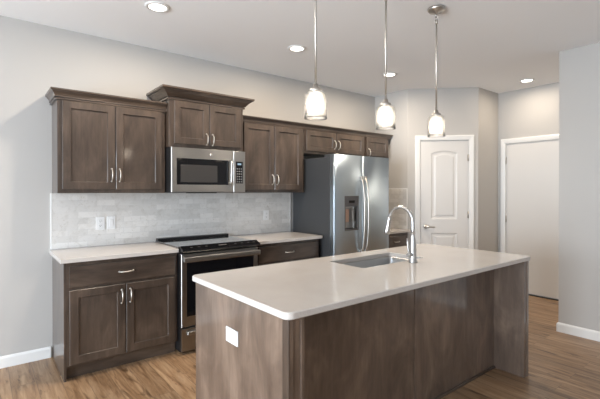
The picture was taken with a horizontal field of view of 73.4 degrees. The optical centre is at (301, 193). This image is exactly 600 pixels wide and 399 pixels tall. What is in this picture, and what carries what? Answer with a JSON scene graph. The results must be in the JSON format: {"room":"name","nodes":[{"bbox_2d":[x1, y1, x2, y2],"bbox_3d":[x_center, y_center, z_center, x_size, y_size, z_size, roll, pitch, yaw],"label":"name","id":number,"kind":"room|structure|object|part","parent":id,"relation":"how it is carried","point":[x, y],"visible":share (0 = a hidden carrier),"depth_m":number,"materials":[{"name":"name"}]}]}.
{"room":"kitchen","nodes":[
{"label":"kitchen","id":0,"kind":"room"},
{"bbox_2d":[0,15,374,356],"bbox_3d":[-2.204,-0.011,3.435,8.550,2.805,0.120,0,0,-39],"label":"wall","id":1,"kind":"structure","parent":0,"point":[35,58],"depth_m":3.39,"materials":[{"name":"grey paint"}]},
{"bbox_2d":[0,346,50,368],"bbox_3d":[-3.770,1.353,2.106,4.195,0.092,0.014,0,0,-39],"label":"baseboard","id":2,"kind":"structure","parent":1,"relation":"attached to","point":[42,353],"depth_m":3.30,"materials":[{"name":"white paint"}]},
{"bbox_2d":[45,87,167,192],"bbox_3d":[-1.692,-0.415,3.530,0.912,0.825,0.366,0,0,-39],"label":"upper cabinet","id":3,"kind":"object","parent":1,"relation":"attached to","point":[102,143],"visible":1,"depth_m":3.39,"materials":[{"name":"brown wood"}]},
{"bbox_3d":[-1.749,-0.387,3.314,0.391,0.707,0.020,0,0,-39],"label":"door","id":4,"kind":"part","parent":3,"relation":"part of","materials":[{"name":"brown wood"}]},
{"bbox_3d":[-1.695,-0.787,3.533,0.912,0.081,0.352,0,0,-39],"label":"crown moulding","id":5,"kind":"part","parent":3,"relation":"part of","materials":[{"name":"brown wood"}]},
{"bbox_3d":[-1.438,-0.388,3.563,0.394,0.707,0.020,0,0,-39],"label":"door","id":6,"kind":"part","parent":3,"relation":"part of","materials":[{"name":"brown wood"}]},
{"bbox_2d":[50,193,290,249],"bbox_3d":[-1.138,0.234,4.202,2.543,0.478,0.012,0,0,-39],"label":"backsplash","id":7,"kind":"structure","parent":1,"relation":"attached to","point":[140,217],"depth_m":3.97,"materials":[{"name":"tile"}]},
{"bbox_3d":[-2.127,0.238,3.412,0.012,0.478,0.012,0,0,-39],"label":"edge trim","id":8,"kind":"part","parent":7,"relation":"part of","materials":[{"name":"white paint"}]},
{"bbox_2d":[96,217,104,229],"bbox_3d":[-1.825,0.272,3.643,0.072,0.116,0.009,0,0,-39],"label":"outlet","id":9,"kind":"object","parent":7,"relation":"attached to","point":[100,221],"visible":1,"depth_m":3.64,"materials":[{"name":"white plastic"}]},
{"bbox_2d":[107,216,115,228],"bbox_3d":[-1.753,0.270,3.700,0.072,0.116,0.010,0,0,-39],"label":"wall switch","id":10,"kind":"object","parent":7,"relation":"attached to","point":[111,220],"visible":1,"depth_m":3.70,"materials":[{"name":"white plastic"}]},
{"bbox_2d":[264,210,268,219],"bbox_3d":[-0.422,0.259,4.763,0.072,0.116,0.009,0,0,-39],"label":"outlet","id":11,"kind":"object","parent":7,"relation":"attached to","point":[266,212],"visible":1,"depth_m":4.76,"materials":[{"name":"white plastic"}]},
{"bbox_3d":[-0.149,0.230,4.992,0.012,0.478,0.012,0,0,-39],"label":"edge trim","id":12,"kind":"part","parent":7,"relation":"part of","materials":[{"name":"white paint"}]},
{"bbox_2d":[146,84,254,151],"bbox_3d":[-0.999,-0.695,4.019,0.946,0.537,0.463,0,0,-39],"label":"upper cabinet","id":13,"kind":"object","parent":1,"relation":"attached to","point":[194,118],"visible":0.98,"depth_m":3.85,"materials":[{"name":"brown wood"}]},
{"bbox_3d":[-1.036,-0.656,3.792,0.343,0.397,0.020,0,0,-39],"label":"door","id":14,"kind":"part","parent":13,"relation":"part of","materials":[{"name":"brown wood"}]},
{"bbox_3d":[-0.999,-0.913,4.018,0.946,0.102,0.462,0,0,-39],"label":"crown moulding","id":15,"kind":"part","parent":13,"relation":"part of","materials":[{"name":"brown wood"}]},
{"bbox_2d":[165,147,244,192],"bbox_3d":[-0.993,-0.213,4.006,0.764,0.422,0.472,0,0,-39],"label":"microwave","id":16,"kind":"object","parent":13,"relation":"attached to","point":[187,170],"visible":0.98,"depth_m":3.81,"materials":[{"name":"silver metal"}]},
{"bbox_3d":[-0.938,-0.202,3.825,0.527,0.242,0.018,0,0,-39],"label":"door glass","id":17,"kind":"part","parent":16,"relation":"part of","materials":[{"name":"black glass"}]},
{"bbox_3d":[-0.700,-0.204,3.972,0.022,0.254,0.052,0,0,-39],"label":"handle","id":18,"kind":"part","parent":16,"relation":"part of","materials":[{"name":"silver metal"}]},
{"bbox_3d":[-0.639,-0.217,4.068,0.133,0.410,0.030,0,0,-39],"label":"control panel","id":19,"kind":"part","parent":16,"relation":"part of","materials":[{"name":"silver metal"}]},
{"bbox_3d":[-0.637,-0.208,4.064,0.080,0.220,0.019,0,0,-39],"label":"keypad glass","id":20,"kind":"part","parent":16,"relation":"part of","materials":[{"name":"black glass"}]},
{"bbox_3d":[-0.764,-0.657,4.010,0.342,0.397,0.020,0,0,-39],"label":"door","id":21,"kind":"part","parent":13,"relation":"part of","materials":[{"name":"brown wood"}]},
{"bbox_2d":[226,115,305,192],"bbox_3d":[-0.390,-0.411,4.570,0.852,0.807,0.366,0,0,-39],"label":"upper cabinet","id":22,"kind":"object","parent":1,"relation":"attached to","point":[273,148],"visible":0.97,"depth_m":4.44,"materials":[{"name":"brown wood"}]},
{"bbox_3d":[-0.461,-0.392,4.342,0.388,0.707,0.020,0,0,-39],"label":"door","id":23,"kind":"part","parent":22,"relation":"part of","materials":[{"name":"brown wood"}]},
{"bbox_3d":[-0.299,-0.783,4.454,0.852,0.063,0.048,0,0,-39],"label":"crown moulding","id":24,"kind":"part","parent":22,"relation":"part of","materials":[{"name":"brown wood"}]},
{"bbox_3d":[-0.153,-0.393,4.588,0.388,0.707,0.020,0,0,-39],"label":"door","id":25,"kind":"part","parent":22,"relation":"part of","materials":[{"name":"brown wood"}]},
{"bbox_2d":[303,123,366,156],"bbox_3d":[0.352,-0.645,5.161,1.042,0.345,0.366,0,0,-39],"label":"upper cabinet","id":26,"kind":"object","parent":1,"relation":"attached to","point":[318,140],"visible":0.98,"depth_m":5.00,"materials":[{"name":"brown wood"}]},
{"bbox_3d":[0.236,-0.626,4.898,0.482,0.245,0.020,0,0,-39],"label":"door","id":27,"kind":"part","parent":26,"relation":"part of","materials":[{"name":"brown wood"}]},
{"bbox_3d":[0.443,-0.786,5.046,1.042,0.063,0.048,0,0,-39],"label":"crown moulding","id":28,"kind":"part","parent":26,"relation":"part of","materials":[{"name":"brown wood"}]},
{"bbox_3d":[0.627,-0.628,5.210,0.506,0.245,0.020,0,0,-39],"label":"door","id":29,"kind":"part","parent":26,"relation":"part of","materials":[{"name":"brown wood"}]},
{"bbox_2d":[364,132,392,157],"bbox_3d":[0.973,-0.648,5.656,0.539,0.345,0.366,0,0,-39],"label":"upper cabinet","id":30,"kind":"object","parent":1,"relation":"attached to","point":[375,144],"visible":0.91,"depth_m":5.51,"materials":[{"name":"brown wood"}]},
{"bbox_3d":[1.037,-0.630,5.537,0.442,0.245,0.020,0,0,-39],"label":"door","id":31,"kind":"part","parent":30,"relation":"part of","materials":[{"name":"brown wood"}]},
{"bbox_3d":[0.968,-0.789,5.661,0.539,0.063,0.349,0,0,-39],"label":"crown moulding","id":32,"kind":"part","parent":30,"relation":"part of","materials":[{"name":"brown wood"}]},
{"bbox_2d":[0,0,599,96],"bbox_3d":[0.713,-1.449,0.752,9.770,0.100,7.940,0,0,-39],"label":"ceiling","id":33,"kind":"structure","parent":0,"point":[490,45],"depth_m":3.54,"materials":[{"name":"white paint"}]},
{"bbox_2d":[145,1,169,12],"bbox_3d":[-1.094,-1.407,3.045,0.180,0.009,0.180,0,0,-39],"label":"recessed light","id":34,"kind":"object","parent":33,"relation":"in","point":[155,6],"visible":1,"depth_m":3.03,"materials":[{"name":"white paint"}]},
{"bbox_2d":[288,45,305,51],"bbox_3d":[-0.049,-1.412,3.929,0.180,0.009,0.180,0,0,-39],"label":"recessed light","id":35,"kind":"object","parent":33,"relation":"in","point":[294,48],"visible":1,"depth_m":3.92,"materials":[{"name":"white paint"}]},
{"bbox_2d":[304,0,326,120],"bbox_3d":[0.079,-0.919,2.321,0.133,0.976,0.133,0,0,-39],"label":"pendant light","id":36,"kind":"object","parent":33,"relation":"hanging from","point":[315,107],"visible":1,"depth_m":2.31,"materials":[{"name":"white glass"}]},
{"bbox_2d":[313,92,317,97],"bbox_3d":[0.079,-0.566,2.323,0.032,0.034,0.032,0,0,-39],"label":"socket","id":37,"kind":"object","parent":36,"relation":"attached to","point":[315,94],"depth_m":2.31,"materials":[{"name":"white"}]},
{"bbox_3d":[0.079,-0.509,2.324,0.133,0.155,0.133,0,0,-39],"label":"lamp shade","id":38,"kind":"part","parent":36,"relation":"part of","materials":[{"name":"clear glass"}]},
{"bbox_3d":[0.079,-0.506,2.324,0.060,0.086,0.060,0,0,-39],"label":"bulb","id":39,"kind":"part","parent":36,"relation":"part of","materials":[{"name":"white glass"}]},
{"bbox_3d":[0.079,-0.971,2.321,0.020,0.697,0.020,0,0,-39],"label":"rod","id":40,"kind":"part","parent":36,"relation":"part of","materials":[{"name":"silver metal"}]},
{"bbox_2d":[376,0,395,129],"bbox_3d":[0.564,-0.922,2.709,0.133,0.976,0.133,0,0,-39],"label":"pendant light","id":41,"kind":"object","parent":33,"relation":"hanging from","point":[385,119],"visible":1,"depth_m":2.70,"materials":[{"name":"white glass"}]},
{"bbox_3d":[0.564,-0.973,2.709,0.020,0.697,0.020,0,0,-39],"label":"rod","id":42,"kind":"part","parent":41,"relation":"part of","materials":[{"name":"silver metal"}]},
{"bbox_3d":[0.564,-0.508,2.711,0.060,0.086,0.060,0,0,-39],"label":"bulb","id":43,"kind":"part","parent":41,"relation":"part of","materials":[{"name":"white glass"}]},
{"bbox_3d":[0.564,-0.511,2.711,0.133,0.155,0.133,0,0,-39],"label":"lamp shade","id":44,"kind":"part","parent":41,"relation":"part of","materials":[{"name":"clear glass"}]},
{"bbox_2d":[382,72,396,76],"bbox_3d":[1.046,-1.417,4.814,0.180,0.009,0.180,0,0,-39],"label":"recessed light","id":45,"kind":"object","parent":33,"relation":"in","point":[389,74],"visible":0.92,"depth_m":4.80,"materials":[{"name":"white paint"}]},
{"bbox_2d":[427,5,445,137],"bbox_3d":[1.028,-0.924,3.079,0.133,0.976,0.133,0,0,-39],"label":"pendant light","id":46,"kind":"object","parent":33,"relation":"hanging from","point":[435,9],"visible":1,"depth_m":3.07,"materials":[{"name":"white glass"}]},
{"bbox_3d":[1.028,-0.513,3.082,0.133,0.155,0.133,0,0,-39],"label":"lamp shade","id":47,"kind":"part","parent":46,"relation":"part of","materials":[{"name":"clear glass"}]},
{"bbox_3d":[1.028,-0.510,3.082,0.060,0.086,0.060,0,0,-39],"label":"bulb","id":48,"kind":"part","parent":46,"relation":"part of","materials":[{"name":"white glass"}]},
{"bbox_3d":[1.028,-0.975,3.079,0.020,0.697,0.020,0,0,-39],"label":"rod","id":49,"kind":"part","parent":46,"relation":"part of","materials":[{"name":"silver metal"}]},
{"bbox_2d":[519,78,534,82],"bbox_3d":[2.832,-1.418,5.070,0.180,0.009,0.180,0,0,-39],"label":"recessed light","id":50,"kind":"object","parent":33,"relation":"in","point":[528,79],"visible":1,"depth_m":5.06,"materials":[{"name":"white paint"}]},
{"bbox_2d":[0,296,599,398],"bbox_3d":[0.713,1.456,0.768,9.770,0.100,7.940,0,0,-39],"label":"floor","id":51,"kind":"structure","parent":0,"point":[561,365],"depth_m":3.03,"materials":[{"name":"brown wood"}]},
{"bbox_2d":[52,253,176,381],"bbox_3d":[-1.584,0.950,3.437,0.858,0.882,0.653,0,0,-39],"label":"base cabinet","id":52,"kind":"object","parent":51,"relation":"on","point":[109,313],"visible":0.98,"depth_m":3.18,"materials":[{"name":"brown wood"}]},
{"bbox_3d":[-1.931,0.952,3.199,0.018,0.882,0.593,0,0,-39],"label":"panel","id":53,"kind":"part","parent":52,"relation":"part of","materials":[{"name":"brown wood"}]},
{"bbox_3d":[-1.566,0.998,3.098,0.392,0.554,0.020,0,0,-39],"label":"door","id":54,"kind":"part","parent":52,"relation":"part of","materials":[{"name":"brown wood"}]},
{"bbox_2d":[49,242,178,263],"bbox_3d":[-1.601,0.493,3.433,0.882,0.032,0.636,0,0,-39],"label":"countertop","id":55,"kind":"structure","parent":52,"relation":"on","point":[93,253],"depth_m":3.30,"materials":[{"name":"white stone"}]},
{"bbox_3d":[-1.408,0.621,3.222,0.796,0.156,0.020,0,0,-39],"label":"drawer","id":56,"kind":"part","parent":52,"relation":"part of","materials":[{"name":"brown wood"}]},
{"bbox_3d":[-1.252,0.997,3.349,0.398,0.554,0.020,0,0,-39],"label":"door","id":57,"kind":"part","parent":52,"relation":"part of","materials":[{"name":"brown wood"}]},
{"bbox_2d":[155,233,260,352],"bbox_3d":[-0.915,0.915,3.912,0.772,0.948,0.710,0,0,-39],"label":"range","id":58,"kind":"object","parent":51,"relation":"on","point":[197,254],"visible":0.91,"depth_m":3.55,"materials":[{"name":"silver metal"}]},
{"bbox_3d":[-0.743,1.264,3.697,0.768,0.192,0.040,0,0,-39],"label":"storage drawer","id":59,"kind":"part","parent":58,"relation":"part of","materials":[{"name":"silver metal"}]},
{"bbox_3d":[-0.724,1.207,3.673,0.672,0.030,0.023,0,0,-39],"label":"handle","id":60,"kind":"part","parent":58,"relation":"part of","materials":[{"name":"silver metal"}]},
{"bbox_2d":[155,233,249,248],"bbox_3d":[-0.943,0.462,3.944,0.772,0.043,0.620,0,0,-39],"label":"cooktop","id":61,"kind":"object","parent":58,"relation":"in","point":[180,242],"depth_m":3.94,"materials":[{"name":"black glass"}]},
{"bbox_3d":[-0.743,0.837,3.695,0.768,0.630,0.040,0,0,-39],"label":"oven door","id":62,"kind":"part","parent":58,"relation":"part of","materials":[{"name":"black glass"}]},
{"bbox_3d":[-0.735,0.480,3.683,0.772,0.049,0.108,0,0,-39],"label":"control panel","id":63,"kind":"part","parent":58,"relation":"part of","materials":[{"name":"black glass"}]},
{"bbox_3d":[-0.713,0.566,3.656,0.764,0.048,0.060,0,0,-39],"label":"handle","id":64,"kind":"part","parent":58,"relation":"part of","materials":[{"name":"silver metal"}]},
{"bbox_2d":[256,239,318,265],"bbox_3d":[-0.306,0.945,4.458,0.842,0.882,0.653,0,0,-39],"label":"base cabinet","id":65,"kind":"object","parent":51,"relation":"on","point":[272,253],"visible":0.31,"depth_m":4.22,"materials":[{"name":"brown wood"}]},
{"bbox_2d":[233,231,322,243],"bbox_3d":[-0.306,0.488,4.468,0.862,0.032,0.636,0,0,-39],"label":"countertop","id":66,"kind":"structure","parent":65,"relation":"on","point":[286,236],"depth_m":4.39,"materials":[{"name":"white stone"}]},
{"bbox_2d":[293,154,388,257],"bbox_3d":[0.506,0.470,4.936,0.925,1.817,0.818,0,0,-39],"label":"refrigerator","id":67,"kind":"object","parent":51,"relation":"on","point":[344,199],"visible":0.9,"depth_m":4.63,"materials":[{"name":"grey metal"}]},
{"bbox_3d":[0.505,0.440,4.552,0.445,1.740,0.075,0,0,-39],"label":"freezer door","id":68,"kind":"part","parent":67,"relation":"part of","materials":[{"name":"silver metal"}]},
{"bbox_3d":[0.697,0.252,4.617,0.028,0.897,0.082,0,0,-39],"label":"handle","id":69,"kind":"part","parent":67,"relation":"part of","materials":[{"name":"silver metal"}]},
{"bbox_3d":[0.750,0.252,4.659,0.028,0.897,0.082,0,0,-39],"label":"handle","id":70,"kind":"part","parent":67,"relation":"part of","materials":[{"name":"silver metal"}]},
{"bbox_3d":[0.868,0.439,4.842,0.476,1.740,0.075,0,0,-39],"label":"fridge door","id":71,"kind":"part","parent":67,"relation":"part of","materials":[{"name":"silver metal"}]},
{"bbox_2d":[196,261,528,398],"bbox_3d":[0.538,0.954,2.731,2.283,0.882,0.959,0,0,-39],"label":"kitchen island","id":72,"kind":"object","parent":51,"relation":"on","point":[428,342],"visible":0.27,"depth_m":2.35,"materials":[{"name":"brown wood"}]},
{"bbox_2d":[226,326,237,346],"bbox_3d":[-0.352,0.717,2.018,0.009,0.074,0.118,0,0,-39],"label":"outlet","id":73,"kind":"object","parent":72,"relation":"attached to","point":[231,334],"visible":1,"depth_m":2.01,"materials":[{"name":"white plastic"}]},
{"bbox_3d":[-0.330,0.958,2.015,0.020,0.882,0.920,0,0,-39],"label":"panel","id":74,"kind":"part","parent":72,"relation":"part of","materials":[{"name":"brown wood"}]},
{"bbox_3d":[-0.066,0.960,1.664,0.006,0.882,0.043,0,0,-39],"label":"corner post","id":75,"kind":"part","parent":72,"relation":"part of","materials":[{"name":"brown wood"}]},
{"bbox_3d":[-0.002,0.960,1.699,0.018,0.882,0.020,0,0,-39],"label":"corner moulding","id":76,"kind":"part","parent":72,"relation":"part of","materials":[{"name":"brown wood"}]},
{"bbox_3d":[0.285,0.957,2.232,1.100,0.882,0.017,0,0,-39],"label":"panel","id":77,"kind":"part","parent":72,"relation":"part of","materials":[{"name":"brown wood"}]},
{"bbox_2d":[192,244,529,319],"bbox_3d":[0.548,0.497,2.724,2.324,0.031,0.963,0,0,-39],"label":"island countertop","id":78,"kind":"structure","parent":72,"relation":"on","point":[292,290],"depth_m":2.34,"materials":[{"name":"white stone"}]},
{"bbox_2d":[342,256,408,267],"bbox_3d":[0.553,0.619,2.926,0.714,0.214,0.374,0,0,-39],"label":"sink","id":79,"kind":"object","parent":78,"relation":"in","point":[389,259],"visible":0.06,"depth_m":3.14,"materials":[{"name":"silver metal"}]},
{"bbox_2d":[384,206,416,262],"bbox_3d":[0.691,0.284,2.880,0.091,0.392,0.283,0,0,-39],"label":"faucet","id":80,"kind":"object","parent":78,"relation":"on","point":[411,250],"visible":1,"depth_m":2.79,"materials":[{"name":"silver metal"}]},
{"bbox_3d":[0.743,0.375,2.779,0.046,0.131,0.032,0,0,-39],"label":"lever","id":81,"kind":"part","parent":80,"relation":"part of","materials":[{"name":"silver metal"}]},
{"bbox_3d":[1.124,0.953,2.902,1.031,0.882,0.017,0,0,-39],"label":"panel","id":82,"kind":"part","parent":72,"relation":"part of","materials":[{"name":"brown wood"}]},
{"bbox_3d":[0.701,1.386,2.547,2.135,0.020,0.014,0,0,-39],"label":"shoe moulding","id":83,"kind":"part","parent":72,"relation":"part of","materials":[{"name":"brown wood"}]},
{"bbox_3d":[1.607,0.952,3.129,0.006,0.882,0.231,0,0,-39],"label":"panel","id":84,"kind":"part","parent":72,"relation":"part of","materials":[{"name":"brown wood"}]},
{"bbox_3d":[1.433,0.950,3.423,0.021,0.882,0.920,0,0,-39],"label":"panel","id":85,"kind":"part","parent":72,"relation":"part of","materials":[{"name":"brown wood"}]},
{"bbox_2d":[389,232,407,247],"bbox_3d":[1.077,0.954,5.562,0.524,0.852,0.653,0,0,-39],"label":"base cabinet","id":86,"kind":"object","parent":51,"relation":"on","point":[398,239],"visible":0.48,"depth_m":5.36,"materials":[{"name":"brown wood"}]},
{"bbox_2d":[390,228,409,233],"bbox_3d":[1.070,0.512,5.566,0.533,0.032,0.636,0,0,-39],"label":"countertop","id":87,"kind":"structure","parent":86,"relation":"on","point":[392,230],"depth_m":5.38,"materials":[{"name":"white stone"}]},
{"bbox_2d":[375,89,407,187],"bbox_3d":[1.311,-0.024,5.788,0.120,2.805,0.587,0,0,-39],"label":"wall","id":88,"kind":"structure","parent":0,"point":[398,143],"depth_m":5.65,"materials":[{"name":"grey paint"}]},
{"bbox_2d":[389,188,407,228],"bbox_3d":[1.264,0.211,5.741,0.014,0.565,0.580,0,0,-39],"label":"backsplash","id":89,"kind":"structure","parent":88,"relation":"attached to","point":[397,196],"depth_m":5.61,"materials":[{"name":"tile"}]},
{"bbox_3d":[1.441,0.212,5.519,0.014,0.565,0.012,0,0,-39],"label":"edge trim","id":90,"kind":"part","parent":89,"relation":"part of","materials":[{"name":"beige tile"}]},
{"bbox_2d":[408,87,478,249],"bbox_3d":[1.917,-0.022,5.531,0.932,2.805,0.120,0,0,6],"label":"wall","id":91,"kind":"structure","parent":0,"point":[458,106],"depth_m":5.47,"materials":[{"name":"grey paint"}]},
{"bbox_2d":[415,135,473,248],"bbox_3d":[1.937,0.297,5.500,0.774,2.166,0.181,0,0,6],"label":"door","id":92,"kind":"structure","parent":91,"relation":"in","point":[444,167],"depth_m":5.47,"materials":[{"name":"white paint"}]},
{"bbox_2d":[478,88,497,251],"bbox_3d":[2.555,-0.023,5.642,0.559,2.805,0.120,0,0,-39],"label":"wall","id":93,"kind":"structure","parent":0,"point":[487,100],"depth_m":5.58,"materials":[{"name":"grey paint"}]},
{"bbox_2d":[498,82,558,252],"bbox_3d":[4.105,-0.015,4.244,0.120,2.805,4.000,0,0,-39],"label":"wall","id":94,"kind":"structure","parent":0,"point":[533,111],"depth_m":5.47,"materials":[{"name":"grey paint"}]},
{"bbox_2d":[500,134,558,300],"bbox_3d":[3.205,0.309,5.357,0.140,2.143,1.058,0,0,-39],"label":"door","id":95,"kind":"structure","parent":94,"relation":"in","point":[529,171],"depth_m":5.39,"materials":[{"name":"white paint"}]},
{"bbox_2d":[558,42,599,330],"bbox_3d":[4.263,-0.004,2.026,0.120,2.805,5.249,0,0,-39],"label":"wall","id":96,"kind":"structure","parent":0,"point":[579,67],"depth_m":3.90,"materials":[{"name":"grey paint"}]},
{"bbox_2d":[556,322,599,341],"bbox_3d":[4.258,1.353,2.038,0.148,0.092,5.263,0,0,-39],"label":"baseboard","id":97,"kind":"structure","parent":96,"relation":"attached to","point":[590,334],"depth_m":3.90,"materials":[{"name":"white paint"}]}
]}

